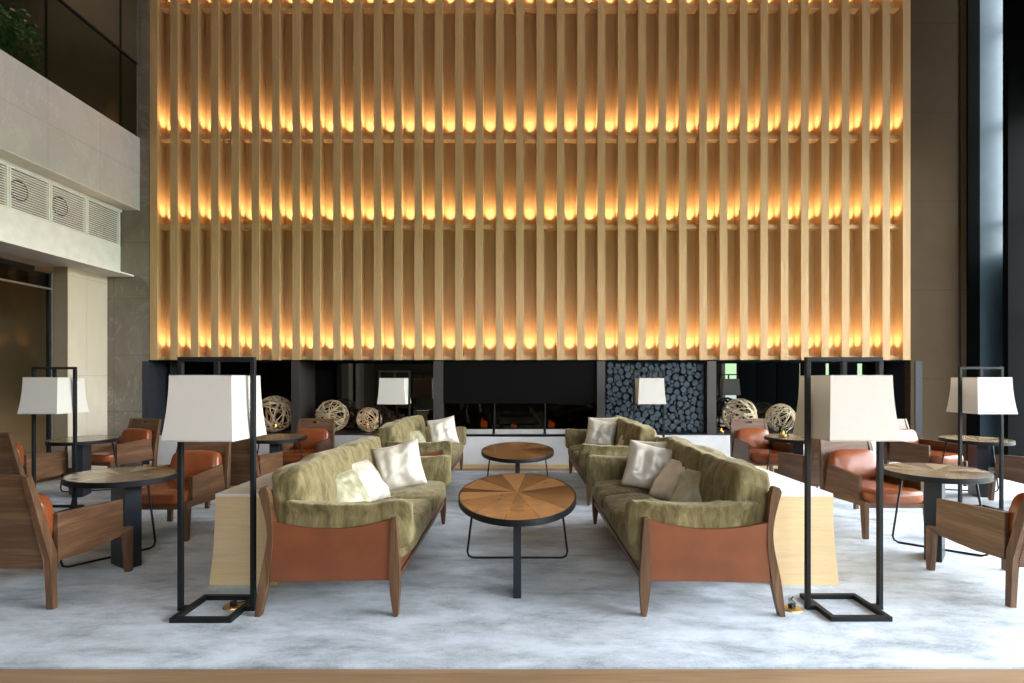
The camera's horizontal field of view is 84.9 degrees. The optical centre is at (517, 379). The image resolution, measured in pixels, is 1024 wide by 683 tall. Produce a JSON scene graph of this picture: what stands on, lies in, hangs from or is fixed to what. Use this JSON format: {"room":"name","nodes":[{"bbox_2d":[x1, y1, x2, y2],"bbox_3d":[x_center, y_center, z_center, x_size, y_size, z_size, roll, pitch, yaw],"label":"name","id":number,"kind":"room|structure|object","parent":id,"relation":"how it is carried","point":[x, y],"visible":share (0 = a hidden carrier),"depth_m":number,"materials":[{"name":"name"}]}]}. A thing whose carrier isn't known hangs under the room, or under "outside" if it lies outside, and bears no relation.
{"room":"hotel lobby","nodes":[
{"label":"hotel lobby","id":0,"kind":"room"},
{"bbox_2d":[0,281,45,453],"bbox_3d":[-9.075,-0.146,9.419,3.849,3.252,0.059,0,0,0],"label":"wall","id":1,"kind":"structure","parent":0,"point":[22,307],"depth_m":9.39,"materials":[{"name":"wood"}]},
{"bbox_2d":[0,206,119,270],"bbox_3d":[-6.858,-2.017,3.725,0.300,0.489,11.450,0,0,0],"label":"wall","id":2,"kind":"structure","parent":0,"point":[15,226],"depth_m":8.14,"materials":[{"name":"white paint"}]},
{"bbox_2d":[9,165,49,221],"bbox_3d":[-6.721,-2.544,7.695,0.057,0.565,0.644,0,0,0],"label":"air vent","id":3,"kind":"object","parent":2,"relation":"in","point":[18,191],"visible":1,"depth_m":7.66,"materials":[{"name":"metal"}]},
{"bbox_2d":[0,239,133,276],"bbox_3d":[-6.743,-1.757,3.725,0.530,0.030,11.450,0,0,0],"label":"trim","id":4,"kind":"structure","parent":2,"relation":"attached to","point":[6,246],"depth_m":8.10,"materials":[{"name":"white paint"}]},
{"bbox_2d":[50,183,86,233],"bbox_3d":[-6.721,-2.544,8.361,0.057,0.565,0.669,0,0,0],"label":"air vent","id":5,"kind":"object","parent":2,"relation":"in","point":[58,205],"visible":1,"depth_m":8.33,"materials":[{"name":"metal"}]},
{"bbox_2d":[86,198,119,245],"bbox_3d":[-6.715,-2.544,9.066,0.045,0.565,0.721,0,0,0],"label":"air vent","id":6,"kind":"object","parent":2,"relation":"in","point":[94,203],"visible":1,"depth_m":9.06,"materials":[{"name":"metal"}]},
{"bbox_2d":[0,0,138,136],"bbox_3d":[-7.849,-6.024,9.424,2.901,4.191,0.048,0,0,0],"label":"wall","id":7,"kind":"structure","parent":0,"point":[81,62],"depth_m":9.40,"materials":[{"name":"glass"}]},
{"bbox_2d":[0,49,139,209],"bbox_3d":[-6.504,-3.474,3.725,0.250,1.210,11.450,0,0,0],"label":"wall","id":8,"kind":"structure","parent":0,"point":[42,123],"depth_m":7.88,"materials":[{"name":"stone"}]},
{"bbox_2d":[0,147,139,210],"bbox_3d":[-6.504,-2.863,3.725,0.250,0.012,11.450,0,0,0],"label":"trim","id":9,"kind":"structure","parent":8,"relation":"attached to","point":[5,154],"depth_m":7.98,"materials":[{"name":"beige paint"}]},
{"bbox_2d":[44,0,137,126],"bbox_3d":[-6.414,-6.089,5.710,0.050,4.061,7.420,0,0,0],"label":"glass balustrade","id":10,"kind":"object","parent":8,"relation":"on","point":[62,2],"visible":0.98,"depth_m":8.85,"materials":[{"name":"black metal"}]},
{"bbox_2d":[1,0,149,467],"bbox_3d":[-8.617,-3.320,9.525,4.767,9.600,0.150,0,0,0],"label":"stone wall","id":11,"kind":"structure","parent":0,"point":[128,298],"depth_m":9.45,"materials":[{"name":"stone"}]},
{"bbox_2d":[68,267,106,469],"bbox_3d":[-7.041,-0.131,9.037,0.220,3.222,0.825,0,0,0],"label":"wall","id":12,"kind":"structure","parent":0,"point":[87,291],"depth_m":9.04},
{"bbox_2d":[0,258,52,452],"bbox_3d":[-7.170,-0.103,3.297,0.062,3.165,10.595,0,0,0],"label":"door frame","id":13,"kind":"structure","parent":12,"relation":"in","point":[11,271],"depth_m":8.48,"materials":[{"name":"black metal"}]},
{"bbox_2d":[53,267,67,475],"bbox_3d":[-7.041,-0.131,8.618,0.220,3.222,0.011,0,0,0],"label":"trim","id":14,"kind":"structure","parent":12,"relation":"attached to","point":[60,274],"depth_m":8.61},
{"bbox_2d":[0,468,1023,682],"bbox_3d":[-1.000,1.536,1.700,20.000,0.088,17.800,0,0,0],"label":"floor","id":15,"kind":"structure","parent":0,"point":[6,675],"depth_m":2.82,"materials":[{"name":"brown wood"}]},
{"bbox_2d":[0,471,1023,668],"bbox_3d":[0.500,1.486,6.005,14.800,0.012,6.230,0,0,0],"label":"carpet","id":16,"kind":"structure","parent":15,"relation":"on","point":[581,609],"depth_m":3.61,"materials":[{"name":"carpet"}]},
{"bbox_2d":[0,432,71,494],"bbox_3d":[-6.050,1.038,6.814,0.632,0.885,0.917,0,0,0],"label":"armchair","id":17,"kind":"object","parent":16,"relation":"on","point":[13,459],"visible":0.8,"depth_m":6.57,"materials":[{"name":"brown wood"}]},
{"bbox_2d":[17,367,88,512],"bbox_3d":[-5.240,0.666,6.330,0.494,1.628,0.461,0,0,0],"label":"floor lamp","id":18,"kind":"object","parent":16,"relation":"on","point":[54,394],"visible":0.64,"depth_m":6.23,"materials":[{"name":"fabric"}]},
{"bbox_2d":[0,475,132,609],"bbox_3d":[-3.310,1.038,3.924,0.632,0.885,0.917,0,0,0],"label":"armchair","id":19,"kind":"object","parent":16,"relation":"on","point":[32,535],"visible":1,"depth_m":3.61,"materials":[{"name":"brown wood"}]},
{"bbox_2d":[38,493,54,536],"bbox_3d":[-3.310,0.900,3.664,0.521,0.344,0.185,0,0,0],"label":"cushion","id":20,"kind":"object","parent":19,"relation":"on","point":[45,502],"depth_m":3.66,"materials":[{"name":"leather"}]},
{"bbox_2d":[45,435,119,496],"bbox_3d":[-5.620,1.119,7.250,0.750,0.721,0.920,0,0,-18],"label":"table","id":21,"kind":"object","parent":16,"relation":"on","point":[84,443],"visible":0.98,"depth_m":7.13,"materials":[{"name":"brown metal"}]},
{"bbox_2d":[60,466,176,568],"bbox_3d":[-3.200,1.119,4.530,0.920,0.721,0.750,0,0,34],"label":"table","id":22,"kind":"object","parent":16,"relation":"on","point":[125,483],"visible":0.91,"depth_m":4.43,"materials":[{"name":"wood"}]},
{"bbox_2d":[91,418,160,467],"bbox_3d":[-5.836,1.038,8.214,0.632,0.885,0.917,0,0,12],"label":"armchair","id":23,"kind":"object","parent":16,"relation":"on","point":[139,442],"visible":0.88,"depth_m":8.30,"materials":[{"name":"brown wood"}]},
{"bbox_2d":[142,442,230,540],"bbox_3d":[-3.350,1.038,5.566,0.632,0.885,0.917,0,0,0],"label":"armchair","id":24,"kind":"object","parent":16,"relation":"on","point":[207,465],"visible":0.74,"depth_m":5.61,"materials":[{"name":"brown wood"}]},
{"bbox_2d":[142,480,188,505],"bbox_3d":[-3.351,1.095,5.479,0.553,0.160,0.744,0,0,0],"label":"seat cushion","id":25,"kind":"object","parent":24,"relation":"on","point":[162,494],"depth_m":5.15,"materials":[{"name":"leather"}]},
{"bbox_2d":[170,450,221,480],"bbox_3d":[-3.350,0.900,5.826,0.521,0.344,0.185,0,0,0],"label":"cushion","id":26,"kind":"object","parent":24,"relation":"on","point":[195,461],"depth_m":5.77,"materials":[{"name":"leather"}]},
{"bbox_2d":[160,357,266,622],"bbox_3d":[-1.935,0.666,3.600,0.494,1.628,0.461,0,0,0],"label":"floor lamp","id":27,"kind":"object","parent":16,"relation":"on","point":[216,407],"visible":0.93,"depth_m":3.43,"materials":[{"name":"fabric"}]},
{"bbox_2d":[209,472,278,584],"bbox_3d":[-1.990,1.150,5.015,0.480,0.660,1.950,0,0,0],"label":"console","id":28,"kind":"object","parent":16,"relation":"on","point":[231,548],"visible":0.24,"depth_m":4.04,"materials":[{"name":"beige wood"}]},
{"bbox_2d":[205,438,282,508],"bbox_3d":[-3.290,1.038,6.764,0.632,0.885,0.917,0,0,0],"label":"armchair","id":29,"kind":"object","parent":16,"relation":"on","point":[268,463],"visible":0.48,"depth_m":6.43,"materials":[{"name":"brown wood"}]},
{"bbox_2d":[256,434,306,459],"bbox_3d":[-3.220,1.119,7.480,0.750,0.721,0.920,0,0,-14],"label":"table","id":30,"kind":"object","parent":16,"relation":"on","point":[275,441],"visible":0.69,"depth_m":7.29,"materials":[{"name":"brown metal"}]},
{"bbox_2d":[282,419,334,465],"bbox_3d":[-3.110,1.038,8.206,0.632,0.885,0.917,0,0,0],"label":"armchair","id":31,"kind":"object","parent":16,"relation":"on","point":[320,436],"visible":0.59,"depth_m":8.39,"materials":[{"name":"leather"}]},
{"bbox_2d":[294,428,329,448],"bbox_3d":[-3.110,0.900,8.466,0.521,0.344,0.185,0,0,0],"label":"cushion","id":32,"kind":"object","parent":31,"relation":"on","point":[315,436],"depth_m":8.40,"materials":[{"name":"leather"}]},
{"bbox_2d":[255,436,451,616],"bbox_3d":[-1.158,1.012,4.640,0.973,0.935,2.290,0,0,0],"label":"sofa","id":33,"kind":"object","parent":16,"relation":"on","point":[312,536],"visible":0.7,"depth_m":3.53,"materials":[{"name":"green fabric"}]},
{"bbox_2d":[272,446,360,522],"bbox_3d":[-1.469,0.815,4.246,0.344,0.539,1.368,0,0,0],"label":"cushion","id":34,"kind":"object","parent":33,"relation":"on","point":[311,479],"depth_m":3.68,"materials":[{"name":"green fabric"}]},
{"bbox_2d":[282,498,414,547],"bbox_3d":[-1.091,0.918,3.613,0.838,0.323,0.206,0,0,0],"label":"armrest","id":35,"kind":"object","parent":33,"relation":"on","point":[306,522],"depth_m":3.53,"materials":[{"name":"green fabric"}]},
{"bbox_2d":[335,469,371,502],"bbox_3d":[-1.291,0.850,4.181,0.272,0.314,0.385,0,0,27],"label":"throw pillow","id":36,"kind":"object","parent":33,"relation":"on","point":[350,488],"visible":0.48,"depth_m":4.16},
{"bbox_2d":[336,436,381,470],"bbox_3d":[-1.462,0.824,5.293,0.340,0.534,0.856,0,0,0],"label":"cushion","id":37,"kind":"object","parent":33,"relation":"on","point":[364,445],"depth_m":5.11,"materials":[{"name":"green fabric"}]},
{"bbox_2d":[352,459,390,500],"bbox_3d":[-1.270,0.841,4.620,0.294,0.321,0.400,0,0,22],"label":"throw pillow","id":38,"kind":"object","parent":33,"relation":"on","point":[376,488],"visible":0.67,"depth_m":4.61,"materials":[{"name":"white fabric"}]},
{"bbox_2d":[372,439,427,489],"bbox_3d":[-1.090,0.795,5.159,0.504,0.490,0.215,0,0,-15],"label":"throw pillow","id":39,"kind":"object","parent":33,"relation":"on","point":[398,466],"visible":0.94,"depth_m":5.10,"materials":[{"name":"fabric"}]},
{"bbox_2d":[375,499,431,556],"bbox_3d":[-1.051,1.097,4.221,0.699,0.240,1.279,0,0,0],"label":"seat cushion","id":40,"kind":"object","parent":33,"relation":"on","point":[422,508],"depth_m":4.18,"materials":[{"name":"green fabric"}]},
{"bbox_2d":[384,481,445,512],"bbox_3d":[-1.052,1.096,5.267,0.696,0.242,0.864,0,0,0],"label":"seat cushion","id":41,"kind":"object","parent":33,"relation":"on","point":[433,491],"depth_m":5.04,"materials":[{"name":"green fabric"}]},
{"bbox_2d":[420,455,451,485],"bbox_3d":[-1.092,0.923,5.665,0.837,0.317,0.209,0,0,0],"label":"cushion","id":42,"kind":"object","parent":33,"relation":"on","point":[436,468],"depth_m":5.59,"materials":[{"name":"green fabric"}]},
{"bbox_2d":[377,371,410,428],"bbox_3d":[-1.930,0.666,8.750,0.494,1.628,0.461,0,0,0],"label":"floor lamp","id":43,"kind":"object","parent":16,"relation":"on","point":[394,390],"visible":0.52,"depth_m":8.56,"materials":[{"name":"fabric"}]},
{"bbox_2d":[375,415,466,471],"bbox_3d":[-1.322,1.013,8.100,0.976,0.933,2.290,0,0,0],"label":"sofa","id":44,"kind":"object","parent":16,"relation":"on","point":[397,432],"visible":0.5,"depth_m":7.34,"materials":[{"name":"green fabric"}]},
{"bbox_2d":[378,418,415,447],"bbox_3d":[-1.632,0.813,7.701,0.338,0.533,1.351,0,0,0],"label":"cushion","id":45,"kind":"object","parent":44,"relation":"on","point":[399,430],"depth_m":7.20,"materials":[{"name":"green fabric"}]},
{"bbox_2d":[402,415,425,440],"bbox_3d":[-1.632,0.822,8.749,0.329,0.540,0.856,0,0,0],"label":"cushion","id":46,"kind":"object","parent":44,"relation":"on","point":[418,420],"depth_m":8.63,"materials":[{"name":"green fabric"}]},
{"bbox_2d":[385,441,451,460],"bbox_3d":[-1.254,0.923,7.073,0.840,0.325,0.214,0,0,0],"label":"cushion","id":47,"kind":"object","parent":44,"relation":"on","point":[440,447],"depth_m":7.00,"materials":[{"name":"green fabric"}]},
{"bbox_2d":[426,416,459,443],"bbox_3d":[-1.130,0.780,8.420,0.492,0.483,0.213,0,0,-15],"label":"throw pillow","id":48,"kind":"object","parent":44,"relation":"on","point":[444,429],"visible":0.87,"depth_m":8.36,"materials":[{"name":"fabric"}]},
{"bbox_2d":[425,426,466,445],"bbox_3d":[-1.257,0.922,9.124,0.836,0.320,0.201,0,0,0],"label":"cushion","id":49,"kind":"object","parent":44,"relation":"on","point":[461,431],"depth_m":9.05,"materials":[{"name":"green fabric"}]},
{"bbox_2d":[458,473,575,597],"bbox_3d":[-0.005,1.179,4.400,0.908,0.601,1.780,0,0,0],"label":"coffee table","id":50,"kind":"object","parent":16,"relation":"on","point":[515,500],"visible":1,"depth_m":4.06,"materials":[{"name":"wood"}]},
{"bbox_2d":[481,442,553,475],"bbox_3d":[-0.005,1.179,7.080,0.908,0.601,1.780,0,0,0],"label":"coffee table","id":51,"kind":"object","parent":16,"relation":"on","point":[517,453],"visible":0.97,"depth_m":6.80,"materials":[{"name":"wood"}]},
{"bbox_2d":[565,416,659,505],"bbox_3d":[1.220,1.009,7.740,0.980,0.942,2.290,0,0,0],"label":"sofa","id":52,"kind":"object","parent":16,"relation":"on","point":[578,451],"visible":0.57,"depth_m":6.90,"materials":[{"name":"green fabric"}]},
{"bbox_2d":[584,417,617,445],"bbox_3d":[1.190,0.780,8.053,0.491,0.477,0.210,0,0,10],"label":"throw pillow","id":53,"kind":"object","parent":52,"relation":"on","point":[599,432],"visible":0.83,"depth_m":7.99,"materials":[{"name":"silver fabric"}]},
{"bbox_2d":[579,443,629,469],"bbox_3d":[1.153,0.922,6.714,0.846,0.329,0.201,0,0,0],"label":"cushion","id":54,"kind":"object","parent":52,"relation":"on","point":[585,450],"depth_m":6.64,"materials":[{"name":"green fabric"}]},
{"bbox_2d":[614,419,641,445],"bbox_3d":[1.526,0.811,7.787,0.331,0.539,0.731,0,0,0],"label":"cushion","id":55,"kind":"object","parent":52,"relation":"on","point":[622,424],"depth_m":7.68,"materials":[{"name":"green fabric"}]},
{"bbox_2d":[623,422,656,445],"bbox_3d":[1.530,0.816,7.068,0.348,0.526,0.817,0,0,0],"label":"cushion","id":56,"kind":"object","parent":52,"relation":"on","point":[633,431],"depth_m":6.78,"materials":[{"name":"green fabric"}]},
{"bbox_2d":[632,371,665,436],"bbox_3d":[2.050,0.666,8.780,0.494,1.628,0.461,0,0,0],"label":"floor lamp","id":57,"kind":"object","parent":16,"relation":"on","point":[648,390],"visible":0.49,"depth_m":8.59,"materials":[{"name":"fabric"}]},
{"bbox_2d":[586,436,784,616],"bbox_3d":[1.182,1.011,4.640,0.976,0.939,2.290,0,0,0],"label":"sofa","id":58,"kind":"object","parent":16,"relation":"on","point":[727,536],"visible":0.8,"depth_m":3.54,"materials":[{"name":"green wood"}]},
{"bbox_2d":[586,454,627,486],"bbox_3d":[1.113,0.922,5.665,0.838,0.322,0.205,0,0,0],"label":"cushion","id":59,"kind":"object","parent":58,"relation":"on","point":[600,468],"depth_m":5.59,"materials":[{"name":"green fabric"}]},
{"bbox_2d":[593,480,649,508],"bbox_3d":[1.076,1.097,5.346,0.694,0.232,0.723,0,0,0],"label":"seat cushion","id":60,"kind":"object","parent":58,"relation":"on","point":[601,488],"depth_m":5.18,"materials":[{"name":"green fabric"}]},
{"bbox_2d":[617,513,639,559],"bbox_3d":[1.075,1.095,3.948,0.688,0.240,0.738,0,0,0],"label":"seat cushion","id":61,"kind":"object","parent":58,"relation":"on","point":[632,547],"depth_m":3.81,"materials":[{"name":"green fabric"}]},
{"bbox_2d":[603,493,666,529],"bbox_3d":[1.074,1.096,4.650,0.687,0.231,0.719,0,0,0],"label":"seat cushion","id":62,"kind":"object","parent":58,"relation":"on","point":[614,504],"depth_m":4.66,"materials":[{"name":"green fabric"}]},
{"bbox_2d":[620,439,671,489],"bbox_3d":[1.191,0.795,5.102,0.504,0.490,0.222,0,0,15],"label":"throw pillow","id":63,"kind":"object","parent":58,"relation":"on","point":[645,462],"visible":0.8,"depth_m":5.05,"materials":[{"name":"silver fabric"}]},
{"bbox_2d":[648,459,684,500],"bbox_3d":[1.310,0.841,4.660,0.289,0.319,0.407,0,0,-22],"label":"throw pillow","id":64,"kind":"object","parent":58,"relation":"on","point":[664,485],"visible":0.59,"depth_m":4.64,"materials":[{"name":"beige fabric"}]},
{"bbox_2d":[658,436,691,459],"bbox_3d":[1.488,0.809,5.354,0.336,0.536,0.736,0,0,0],"label":"cushion","id":65,"kind":"object","parent":58,"relation":"on","point":[672,441],"depth_m":5.21,"materials":[{"name":"green fabric"}]},
{"bbox_2d":[671,468,701,501],"bbox_3d":[1.341,0.850,4.201,0.267,0.315,0.380,0,0,-32],"label":"throw pillow","id":66,"kind":"object","parent":58,"relation":"on","point":[687,489],"visible":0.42,"depth_m":4.20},
{"bbox_2d":[625,498,758,547],"bbox_3d":[1.115,0.924,3.616,0.838,0.321,0.207,0,0,0],"label":"armrest","id":67,"kind":"object","parent":58,"relation":"on","point":[651,522],"depth_m":3.53,"materials":[{"name":"green fabric"}]},
{"bbox_2d":[675,443,725,470],"bbox_3d":[1.487,0.811,4.683,0.334,0.534,0.736,0,0,0],"label":"cushion","id":68,"kind":"object","parent":58,"relation":"on","point":[690,455],"depth_m":4.55,"materials":[{"name":"green fabric"}]},
{"bbox_2d":[698,453,769,522],"bbox_3d":[1.486,0.815,3.963,0.350,0.531,0.818,0,0,0],"label":"cushion","id":69,"kind":"object","parent":58,"relation":"on","point":[724,479],"depth_m":3.61,"materials":[{"name":"green fabric"}]},
{"bbox_2d":[730,419,788,471],"bbox_3d":[3.550,1.038,8.206,0.632,0.885,0.917,0,0,0],"label":"armchair","id":70,"kind":"object","parent":16,"relation":"on","point":[748,443],"visible":0.84,"depth_m":8.38,"materials":[{"name":"leather"}]},
{"bbox_2d":[735,428,770,448],"bbox_3d":[3.550,0.900,8.466,0.521,0.344,0.185,0,0,0],"label":"cushion","id":71,"kind":"object","parent":70,"relation":"on","point":[753,436],"depth_m":8.40,"materials":[{"name":"leather"}]},
{"bbox_2d":[730,457,838,584],"bbox_3d":[2.080,1.150,5.015,0.480,0.660,1.950,0,0,0],"label":"console","id":72,"kind":"object","parent":16,"relation":"on","point":[788,534],"visible":0.34,"depth_m":4.04,"materials":[{"name":"beige wood"}]},
{"bbox_2d":[774,438,858,508],"bbox_3d":[3.590,1.038,6.734,0.632,0.885,0.917,0,0,0],"label":"armchair","id":73,"kind":"object","parent":16,"relation":"on","point":[790,465],"visible":0.3,"depth_m":6.55,"materials":[{"name":"brown wood"}]},
{"bbox_2d":[793,357,900,621],"bbox_3d":[2.105,0.666,3.620,0.494,1.628,0.461,0,0,0],"label":"floor lamp","id":74,"kind":"object","parent":16,"relation":"on","point":[842,407],"visible":1,"depth_m":3.48,"materials":[{"name":"fabric"}]},
{"bbox_2d":[818,439,923,538],"bbox_3d":[3.530,1.038,5.626,0.632,0.885,0.917,0,0,0],"label":"armchair","id":75,"kind":"object","parent":16,"relation":"on","point":[847,469],"visible":0.85,"depth_m":5.62,"materials":[{"name":"leather"}]},
{"bbox_2d":[828,449,875,478],"bbox_3d":[3.530,0.900,5.886,0.521,0.344,0.185,0,0,0],"label":"cushion","id":76,"kind":"object","parent":75,"relation":"on","point":[862,462],"depth_m":5.83,"materials":[{"name":"leather"}]},
{"bbox_2d":[862,479,922,503],"bbox_3d":[3.529,1.095,5.539,0.553,0.160,0.744,0,0,0],"label":"seat cushion","id":77,"kind":"object","parent":75,"relation":"on","point":[911,492],"depth_m":5.23,"materials":[{"name":"leather"}]},
{"bbox_2d":[883,419,967,485],"bbox_3d":[5.840,1.038,8.112,0.632,0.885,0.917,0,0,-18],"label":"armchair","id":78,"kind":"object","parent":16,"relation":"on","point":[911,448],"visible":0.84,"depth_m":8.05,"materials":[{"name":"brown wood"}]},
{"bbox_2d":[883,463,993,562],"bbox_3d":[3.520,1.119,4.720,0.750,0.721,0.920,0,0,42],"label":"table","id":79,"kind":"object","parent":16,"relation":"on","point":[934,476],"visible":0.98,"depth_m":4.59,"materials":[{"name":"wood"}]},
{"bbox_2d":[926,492,1023,607],"bbox_3d":[3.510,1.038,3.954,0.632,0.885,0.917,0,0,0],"label":"armchair","id":80,"kind":"object","parent":16,"relation":"on","point":[997,533],"visible":1,"depth_m":3.84,"materials":[{"name":"brown wood"}]},
{"bbox_2d":[1008,492,1023,536],"bbox_3d":[3.510,0.900,3.694,0.521,0.344,0.185,0,0,0],"label":"cushion","id":81,"kind":"object","parent":80,"relation":"on","point":[1017,501],"depth_m":3.68,"materials":[{"name":"leather"}]},
{"bbox_2d":[938,435,1015,497],"bbox_3d":[5.920,1.119,7.250,0.750,0.721,0.920,0,0,18],"label":"table","id":82,"kind":"object","parent":16,"relation":"on","point":[977,445],"visible":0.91,"depth_m":7.09,"materials":[{"name":"brown metal"}]},
{"bbox_2d":[946,367,1017,511],"bbox_3d":[5.230,0.666,6.330,0.494,1.628,0.461,0,0,0],"label":"floor lamp","id":83,"kind":"object","parent":16,"relation":"on","point":[980,394],"visible":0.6,"depth_m":6.25,"materials":[{"name":"fabric"}]},
{"bbox_2d":[988,454,1023,499],"bbox_3d":[6.120,1.038,6.484,0.632,0.885,0.917,0,0,0],"label":"armchair","id":84,"kind":"object","parent":16,"relation":"on","point":[1013,465],"visible":0.84,"depth_m":6.62,"materials":[{"name":"brown wood"}]},
{"bbox_2d":[166,0,893,355],"bbox_3d":[0.207,-4.229,9.730,12.880,7.782,0.100,0,0,0],"label":"wall","id":85,"kind":"structure","parent":0,"point":[429,19],"depth_m":9.68,"materials":[{"name":"brown wood"}]},
{"bbox_2d":[150,0,910,359],"bbox_3d":[0.205,-4.219,9.565,12.837,7.762,0.229,0,0,0],"label":"slatted wall panel","id":86,"kind":"object","parent":85,"relation":"attached to","point":[177,9],"visible":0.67,"depth_m":9.45,"materials":[{"name":"brown wood"}]},
{"bbox_2d":[149,0,1002,467],"bbox_3d":[1.117,-3.320,9.525,14.867,9.600,0.150,0,0,0],"label":"wall","id":87,"kind":"structure","parent":0,"point":[991,11],"depth_m":9.45,"materials":[{"name":"paint"}]},
{"bbox_2d":[142,361,169,465],"bbox_3d":[-6.277,0.581,9.820,0.118,1.798,0.760,0,0,0],"label":"trim","id":88,"kind":"structure","parent":87,"relation":"attached to","point":[155,375],"depth_m":9.58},
{"bbox_2d":[205,362,290,429],"bbox_3d":[-4.739,0.296,10.130,1.834,1.228,0.020,0,0,0],"label":"window","id":89,"kind":"structure","parent":87,"relation":"in","point":[275,377],"depth_m":10.12,"materials":[{"name":"black glass"}]},
{"bbox_2d":[291,361,314,433],"bbox_3d":[-3.759,0.296,9.820,0.127,1.228,0.760,0,0,0],"label":"trim","id":90,"kind":"structure","parent":87,"relation":"attached to","point":[302,373],"depth_m":9.60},
{"bbox_2d":[333,362,432,429],"bbox_3d":[-2.385,0.296,10.130,1.917,1.228,0.020,0,0,0],"label":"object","id":91,"kind":"structure","parent":87,"relation":"in","point":[355,384],"depth_m":10.12,"materials":[{"name":"black glass"}]},
{"bbox_2d":[433,361,443,419],"bbox_3d":[-1.346,0.296,9.820,0.160,1.228,0.760,0,0,0],"label":"trim","id":92,"kind":"structure","parent":87,"relation":"attached to","point":[438,405],"depth_m":9.44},
{"bbox_2d":[143,464,777,468],"bbox_3d":[0.240,1.458,9.469,13.114,0.067,0.062,0,0,0],"label":"baseboard","id":93,"kind":"structure","parent":87,"relation":"attached to","point":[465,466],"depth_m":9.44,"materials":[{"name":"brown wood"}]},
{"bbox_2d":[160,430,792,434],"bbox_3d":[0.240,0.920,9.822,13.134,0.020,0.755,0,0,0],"label":"trim","id":94,"kind":"structure","parent":87,"relation":"attached to","point":[339,432],"depth_m":9.52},
{"bbox_2d":[262,396,290,431],"bbox_3d":[-4.242,0.592,9.783,0.640,0.640,0.621,0,0,0],"label":"orb","id":95,"kind":"object","parent":94,"relation":"on","point":[270,401],"visible":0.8,"depth_m":9.67,"materials":[{"name":"wicker"}]},
{"bbox_2d":[315,400,348,431],"bbox_3d":[-3.249,0.630,9.780,0.568,0.562,0.569,0,0,-19],"label":"orb","id":96,"kind":"object","parent":94,"relation":"on","point":[343,420],"visible":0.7,"depth_m":9.69,"materials":[{"name":"wicker"}]},
{"bbox_2d":[443,361,596,433],"bbox_3d":[0.034,0.296,9.820,2.599,1.228,0.740,0,0,0],"label":"fireplace","id":97,"kind":"object","parent":94,"relation":"on","point":[482,397],"visible":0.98,"depth_m":9.48,"materials":[{"name":"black glass"}]},
{"bbox_2d":[443,361,596,402],"bbox_3d":[0.034,0.040,9.835,2.599,0.714,0.710,0,0,0],"label":"hood","id":98,"kind":"object","parent":97,"relation":"attached to","point":[463,381],"depth_m":9.48,"materials":[{"name":"metal"}]},
{"bbox_2d":[605,361,703,432],"bbox_3d":[2.329,0.296,9.845,1.721,1.228,0.690,0,0,0],"label":"firewood","id":99,"kind":"object","parent":94,"relation":"on","point":[684,380],"visible":0.77,"depth_m":9.52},
{"bbox_2d":[722,398,757,428],"bbox_3d":[3.869,0.616,9.778,0.599,0.592,0.601,0,0,0],"label":"orb","id":100,"kind":"object","parent":94,"relation":"on","point":[732,403],"visible":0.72,"depth_m":9.72,"materials":[{"name":"wicker"}]},
{"bbox_2d":[149,360,910,362],"bbox_3d":[0.240,-0.328,9.850,13.154,0.020,0.800,0,0,0],"label":"trim","id":101,"kind":"structure","parent":87,"relation":"attached to","point":[314,361],"depth_m":9.45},
{"bbox_2d":[184,363,885,436],"bbox_3d":[0.240,0.571,10.250,13.154,1.818,0.100,0,0,0],"label":"wall niche","id":102,"kind":"object","parent":87,"relation":"in","point":[323,371],"depth_m":10.20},
{"bbox_2d":[704,361,715,433],"bbox_3d":[3.265,0.296,9.820,0.152,1.228,0.760,0,0,0],"label":"trim","id":103,"kind":"structure","parent":87,"relation":"attached to","point":[709,366],"depth_m":9.44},
{"bbox_2d":[716,362,875,429],"bbox_3d":[4.969,0.296,10.130,3.255,1.228,0.020,0,0,0],"label":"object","id":104,"kind":"structure","parent":87,"relation":"in","point":[765,385],"depth_m":10.12,"materials":[{"name":"black glass"}]},
{"bbox_2d":[886,361,921,438],"bbox_3d":[6.758,0.581,9.820,0.118,1.798,0.760,0,0,0],"label":"trim","id":105,"kind":"structure","parent":87,"relation":"attached to","point":[897,369],"depth_m":9.73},
{"bbox_2d":[958,0,959,366],"bbox_3d":[7.450,-3.320,9.540,0.051,9.600,0.120,0,0,0],"label":"trim","id":106,"kind":"structure","parent":87,"relation":"attached to","point":[958,0],"depth_m":9.48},
{"bbox_2d":[966,0,979,460],"bbox_3d":[7.670,-3.320,9.510,0.202,9.600,0.180,0,0,0],"label":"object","id":107,"kind":"structure","parent":87,"relation":"attached to","point":[972,6],"depth_m":9.42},
{"bbox_2d":[905,0,957,443],"bbox_3d":[7.026,-3.320,9.525,0.798,9.600,0.150,0,0,0],"label":"wall panel","id":108,"kind":"object","parent":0,"point":[934,23],"visible":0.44,"depth_m":9.45,"materials":[{"name":"wood"}]},
{"bbox_2d":[960,0,965,460],"bbox_3d":[7.522,-3.320,9.525,0.093,9.600,0.150,0,0,0],"label":"wall pier","id":109,"kind":"object","parent":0,"point":[962,2],"visible":0.33,"depth_m":9.45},
{"bbox_2d":[1003,0,1023,456],"bbox_3d":[8.180,-3.320,8.950,0.780,9.600,0.100,0,0,0],"label":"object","id":110,"kind":"structure","parent":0,"point":[1013,10],"depth_m":8.90,"materials":[{"name":"metal"}]},
{"bbox_3d":[-8.814,-3.829,3.725,4.371,0.200,11.450,0,0,0],"label":"floor","id":111,"kind":"structure","parent":0,"visible":0},
{"bbox_3d":[-7.350,-4.009,6.625,0.900,0.180,4.050,0,0,0],"label":"planter","id":112,"kind":"object","parent":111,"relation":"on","visible":0},
{"bbox_2d":[0,2,43,72],"bbox_3d":[-7.300,-4.740,6.287,1.093,1.253,3.714,0,0,0],"label":"hedge","id":113,"kind":"object","parent":112,"relation":"on","point":[9,38],"visible":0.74,"depth_m":7.77,"materials":[{"name":"green plant"}]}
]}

